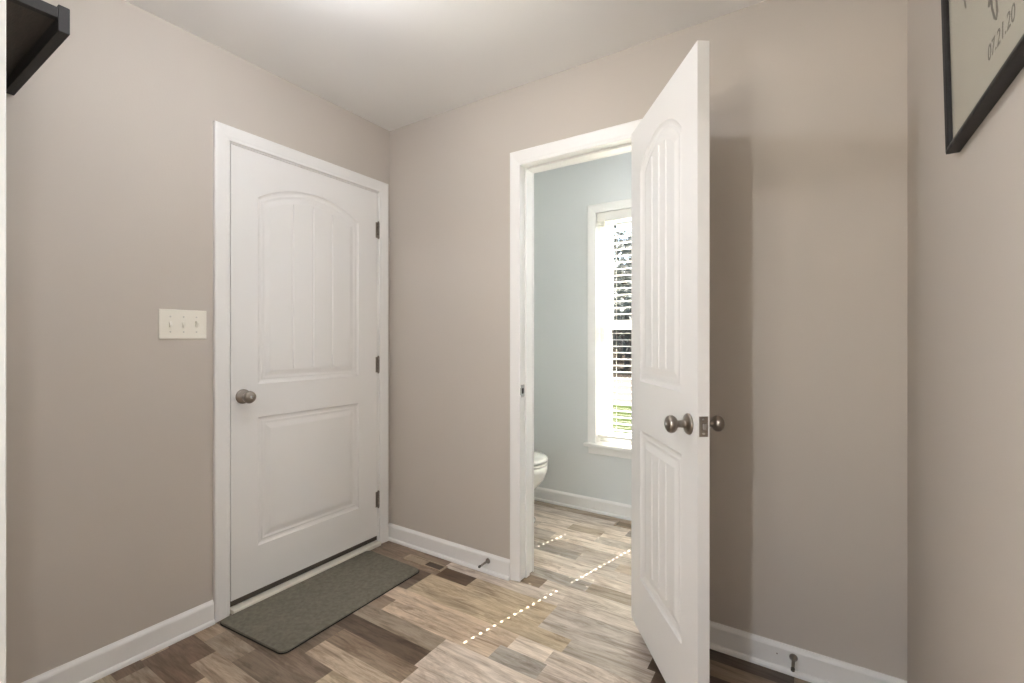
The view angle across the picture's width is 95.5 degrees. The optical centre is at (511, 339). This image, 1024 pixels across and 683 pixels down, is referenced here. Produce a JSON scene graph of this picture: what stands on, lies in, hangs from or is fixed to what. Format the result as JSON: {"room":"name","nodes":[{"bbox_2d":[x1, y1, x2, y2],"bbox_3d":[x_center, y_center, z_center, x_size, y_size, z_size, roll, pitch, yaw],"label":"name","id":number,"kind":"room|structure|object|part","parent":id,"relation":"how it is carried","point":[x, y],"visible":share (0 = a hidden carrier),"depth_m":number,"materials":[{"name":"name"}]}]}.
{"room":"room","nodes":[
{"label":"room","id":0,"kind":"room"},
{"bbox_2d":[6,0,388,682],"bbox_3d":[-2.223,-0.028,0.601,0.140,2.440,5.404,0,0,33],"label":"wall","id":1,"kind":"structure","parent":0,"point":[109,142],"depth_m":1.69,"materials":[{"name":"beige paint"}]},
{"bbox_2d":[22,600,214,682],"bbox_3d":[-1.461,1.144,1.633,0.023,0.096,0.766,0,0,33],"label":"baseboard","id":2,"kind":"structure","parent":1,"relation":"attached to","point":[91,667],"depth_m":1.72,"materials":[{"name":"white paint"}]},
{"bbox_2d":[159,309,205,338],"bbox_3d":[-1.316,-0.062,1.865,0.016,0.117,0.169,0,0,33],"label":"light switch","id":3,"kind":"object","parent":1,"relation":"attached to","point":[173,323],"visible":1,"depth_m":1.86,"materials":[{"name":"white plastic"}]},
{"bbox_2d":[213,120,387,622],"bbox_3d":[-1.050,0.134,2.395,0.170,2.115,0.956,0,0,33],"label":"door frame","id":4,"kind":"structure","parent":1,"relation":"attached to","point":[224,135],"depth_m":2.00,"materials":[{"name":"white paint"}]},
{"bbox_2d":[230,144,379,606],"bbox_3d":[-0.989,0.157,2.363,0.118,2.018,0.826,0,0,33],"label":"door","id":5,"kind":"structure","parent":1,"relation":"in","point":[305,360],"depth_m":2.29,"materials":[{"name":"white paint"}]},
{"bbox_3d":[-1.166,0.252,2.048,0.070,0.065,0.065,0,0,33],"label":"knob","id":6,"kind":"part","parent":5,"relation":"part of","materials":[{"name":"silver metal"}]},
{"bbox_2d":[125,0,765,130],"bbox_3d":[-0.886,-1.308,0.345,2.664,0.120,6.700,0,0,33],"label":"ceiling","id":7,"kind":"structure","parent":0,"point":[390,64],"depth_m":1.91,"materials":[{"name":"white paint"}]},
{"bbox_2d":[93,500,810,682],"bbox_3d":[-0.887,1.192,0.345,2.384,0.001,6.420,0,0,33],"label":"floor","id":8,"kind":"structure","parent":0,"point":[570,620],"depth_m":1.87,"materials":[{"name":"wood"}]},
{"bbox_2d":[220,551,418,653],"bbox_3d":[-0.844,1.186,2.172,0.423,0.010,0.792,0,0,33],"label":"door mat","id":9,"kind":"object","parent":8,"relation":"on","point":[285,620],"visible":1,"depth_m":2.10,"materials":[{"name":"grey fabric"}]},
{"bbox_2d":[403,554,447,571],"bbox_3d":[-0.465,1.190,2.483,0.270,0.004,0.060,0,0,33],"label":"floor vent","id":10,"kind":"object","parent":8,"relation":"in","point":[427,563],"visible":1,"depth_m":2.48,"materials":[{"name":"brown metal"}]},
{"bbox_2d":[534,451,547,522],"bbox_3d":[-0.083,0.814,3.145,0.692,0.755,0.400,0,0,33],"label":"toilet","id":11,"kind":"object","parent":8,"relation":"on","point":[540,459],"visible":0.12,"depth_m":2.95,"materials":[{"name":"white ceramic"}]},
{"bbox_3d":[0.007,0.802,3.087,0.476,0.020,0.374,0,0,33],"label":"seat","id":12,"kind":"part","parent":11,"relation":"part of","materials":[{"name":"white ceramic"}]},
{"bbox_3d":[0.007,0.772,3.087,0.478,0.032,0.376,0,0,33],"label":"lid","id":13,"kind":"part","parent":11,"relation":"part of","materials":[{"name":"white ceramic"}]},
{"bbox_2d":[614,521,630,528],"bbox_3d":[0.799,1.190,2.939,0.298,0.004,0.083,0,0,33],"label":"floor vent","id":14,"kind":"object","parent":8,"relation":"in","point":[618,523],"visible":0.3,"depth_m":2.99,"materials":[{"name":"black"}]},
{"bbox_2d":[534,152,630,504],"bbox_3d":[0.889,-0.028,3.103,2.664,2.640,0.140,0,0,33],"label":"wall","id":15,"kind":"structure","parent":0,"point":[563,196],"depth_m":3.33,"materials":[{"name":"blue paint"}]},
{"bbox_2d":[534,487,630,520],"bbox_3d":[0.845,1.144,3.034,2.384,0.096,0.023,0,0,33],"label":"baseboard","id":16,"kind":"structure","parent":15,"relation":"attached to","point":[585,503],"depth_m":3.25,"materials":[{"name":"white paint"}]},
{"bbox_2d":[583,199,630,458],"bbox_3d":[0.866,-0.072,3.089,0.767,1.721,0.188,0,0,33],"label":"window","id":17,"kind":"structure","parent":15,"relation":"attached to","point":[596,445],"depth_m":3.24,"materials":[{"name":"white paint"}]},
{"bbox_2d":[597,208,630,440],"bbox_3d":[0.856,-0.100,3.074,0.605,1.547,0.066,0,0,33],"label":"window blind","id":18,"kind":"object","parent":17,"relation":"attached to","point":[624,213],"visible":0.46,"depth_m":3.17,"materials":[{"name":"white plastic"}]},
{"bbox_3d":[0.860,0.666,3.080,0.605,0.016,0.049,0,0,33],"label":"rail","id":19,"kind":"part","parent":18,"relation":"part of","materials":[{"name":"white plastic"}]},
{"bbox_3d":[0.899,-0.086,3.141,0.617,1.579,0.060,0,0,33],"label":"frame","id":20,"kind":"part","parent":17,"relation":"part of","materials":[{"name":"white plastic"}]},
{"bbox_3d":[0.892,0.289,3.130,0.553,0.790,0.024,0,0,33],"label":"sash","id":21,"kind":"part","parent":17,"relation":"part of","materials":[{"name":"white plastic"}]},
{"bbox_3d":[0.907,-0.472,3.153,0.553,0.803,0.024,0,0,33],"label":"sash","id":22,"kind":"part","parent":17,"relation":"part of","materials":[{"name":"white plastic"}]},
{"bbox_2d":[389,0,906,680],"bbox_3d":[0.301,-0.028,2.190,2.384,2.440,0.120,0,0,33],"label":"wall","id":23,"kind":"structure","parent":0,"point":[808,98],"depth_m":1.72,"materials":[{"name":"beige paint"}]},
{"bbox_2d":[388,523,509,580],"bbox_3d":[-0.375,1.144,2.540,0.865,0.096,0.023,0,0,33],"label":"baseboard","id":24,"kind":"structure","parent":23,"relation":"attached to","point":[469,557],"depth_m":2.51,"materials":[{"name":"white paint"}]},
{"bbox_2d":[478,558,489,567],"bbox_3d":[-0.144,1.130,2.343,0.027,0.027,0.079,0,0,33],"label":"door stop","id":25,"kind":"object","parent":24,"relation":"attached to","point":[487,561],"visible":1,"depth_m":2.36,"materials":[{"name":"grey metal"}]},
{"bbox_3d":[-0.141,1.130,2.348,0.027,0.027,0.066,0,0,33],"label":"rod","id":26,"kind":"part","parent":25,"relation":"part of","materials":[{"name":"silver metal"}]},
{"bbox_2d":[510,119,641,581],"bbox_3d":[0.330,0.133,2.171,0.715,2.117,0.154,0,0,33],"label":"door frame","id":27,"kind":"structure","parent":23,"relation":"attached to","point":[614,140],"depth_m":2.29,"materials":[{"name":"white paint"}]},
{"bbox_3d":[0.051,0.253,2.299,0.004,0.060,0.044,0,0,33],"label":"strike plate","id":28,"kind":"part","parent":27,"relation":"part of","materials":[{"name":"silver metal"}]},
{"bbox_3d":[0.367,0.133,2.229,0.715,2.117,0.017,0,0,33],"label":"casing","id":29,"kind":"part","parent":27,"relation":"part of","materials":[{"name":"white paint"}]},
{"bbox_2d":[631,40,724,682],"bbox_3d":[0.529,0.148,1.628,0.177,2.003,0.628,0,0,-3],"label":"door","id":30,"kind":"structure","parent":23,"relation":"in","point":[670,422],"depth_m":1.51,"materials":[{"name":"white paint"}]},
{"bbox_3d":[0.490,0.250,1.379,0.070,0.064,0.064,0,0,-3],"label":"knob","id":31,"kind":"part","parent":30,"relation":"part of","materials":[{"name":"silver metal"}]},
{"bbox_3d":[0.546,0.248,1.325,0.025,0.058,0.002,0,0,-3],"label":"latch plate","id":32,"kind":"part","parent":30,"relation":"part of","materials":[{"name":"silver metal"}]},
{"bbox_3d":[0.595,0.250,1.388,0.070,0.058,0.058,0,0,-3],"label":"knob","id":33,"kind":"part","parent":30,"relation":"part of","materials":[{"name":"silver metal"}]},
{"bbox_2d":[709,620,906,682],"bbox_3d":[0.930,1.144,1.700,0.795,0.096,0.023,0,0,33],"label":"baseboard","id":34,"kind":"structure","parent":23,"relation":"attached to","point":[812,667],"depth_m":1.66,"materials":[{"name":"white paint"}]},
{"bbox_2d":[789,654,797,671],"bbox_3d":[0.979,1.130,1.620,0.027,0.027,0.079,0,0,33],"label":"door stop","id":35,"kind":"object","parent":34,"relation":"attached to","point":[793,657],"visible":1,"depth_m":1.64,"materials":[{"name":"grey metal"}]},
{"bbox_2d":[907,0,1023,682],"bbox_3d":[-0.084,-0.028,-0.740,0.140,2.440,5.464,0,0,33],"label":"wall","id":36,"kind":"structure","parent":0,"point":[965,208],"depth_m":0.95,"materials":[{"name":"beige paint"}]},
{"bbox_2d":[941,0,1023,154],"bbox_3d":[0.789,-0.671,0.777,0.023,0.554,0.482,-1,-2,33],"label":"picture frame","id":37,"kind":"object","parent":36,"relation":"attached to","point":[983,40],"visible":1,"depth_m":0.82,"materials":[{"name":"black wood"}]},
{"bbox_3d":[-0.708,-0.028,0.622,2.384,2.440,0.120,0,0,33],"label":"wall","id":38,"kind":"structure","parent":0,"visible":0},
{"bbox_2d":[0,0,5,682],"bbox_3d":[-0.349,0.132,0.391,1.531,2.120,0.154,0,0,33],"label":"door frame","id":39,"kind":"structure","parent":38,"relation":"attached to","point":[2,2],"depth_m":0.83,"materials":[{"name":"white paint"}]},
{"bbox_2d":[6,0,69,94],"bbox_3d":[-1.398,-0.805,1.248,0.542,0.066,0.185,0,0,33],"label":"wall shelf","id":40,"kind":"object","parent":38,"relation":"attached to","point":[35,29],"visible":0.86,"depth_m":1.22,"materials":[{"name":"black wood"}]},
{"bbox_3d":[-1.185,-0.817,1.097,0.020,0.027,0.163,0,0,33],"label":"rail","id":41,"kind":"part","parent":40,"relation":"part of","materials":[{"name":"black wood"}]},
{"label":"outside","id":42,"kind":"structure","parent":0,"visible":0},
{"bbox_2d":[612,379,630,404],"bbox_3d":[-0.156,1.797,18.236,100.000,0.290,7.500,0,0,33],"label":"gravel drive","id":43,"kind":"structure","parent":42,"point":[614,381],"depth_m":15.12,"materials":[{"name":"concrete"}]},
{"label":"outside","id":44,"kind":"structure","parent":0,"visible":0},
{"bbox_2d":[612,403,630,433],"bbox_3d":[-0.235,1.792,8.874,70.000,0.300,8.330,0,0,33],"label":"lawn","id":45,"kind":"structure","parent":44,"point":[614,407],"depth_m":9.57,"materials":[{"name":"green plant"}]},
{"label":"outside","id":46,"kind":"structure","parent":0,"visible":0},
{"bbox_2d":[612,348,630,378],"bbox_3d":[16.882,1.787,53.947,150.000,0.310,71.000,0,0,33],"label":"woodland","id":47,"kind":"object","parent":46,"point":[614,355],"depth_m":26.36,"materials":[{"name":"green plant"}]},
{"bbox_2d":[612,305,628,352],"bbox_3d":[18.304,-3.004,52.440,70.664,9.956,4.786,0,0,33],"label":"undergrowth","id":48,"kind":"object","parent":47,"relation":"on","point":[616,340],"depth_m":54.80,"materials":[{"name":"green plant"}]},
{"bbox_2d":[612,225,630,368],"bbox_3d":[6.159,-2.252,26.274,7.494,8.232,7.193,0,0,33],"label":"tree","id":49,"kind":"object","parent":47,"relation":"on","point":[626,337],"visible":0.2,"depth_m":25.58,"materials":[{"name":"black plant"}]},
{"bbox_2d":[613,240,630,358],"bbox_3d":[10.148,-3.610,40.376,9.079,10.978,9.230,0,0,11],"label":"tree","id":50,"kind":"object","parent":47,"relation":"on","point":[620,344],"visible":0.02,"depth_m":40.30,"materials":[{"name":"green plant"}]}
]}

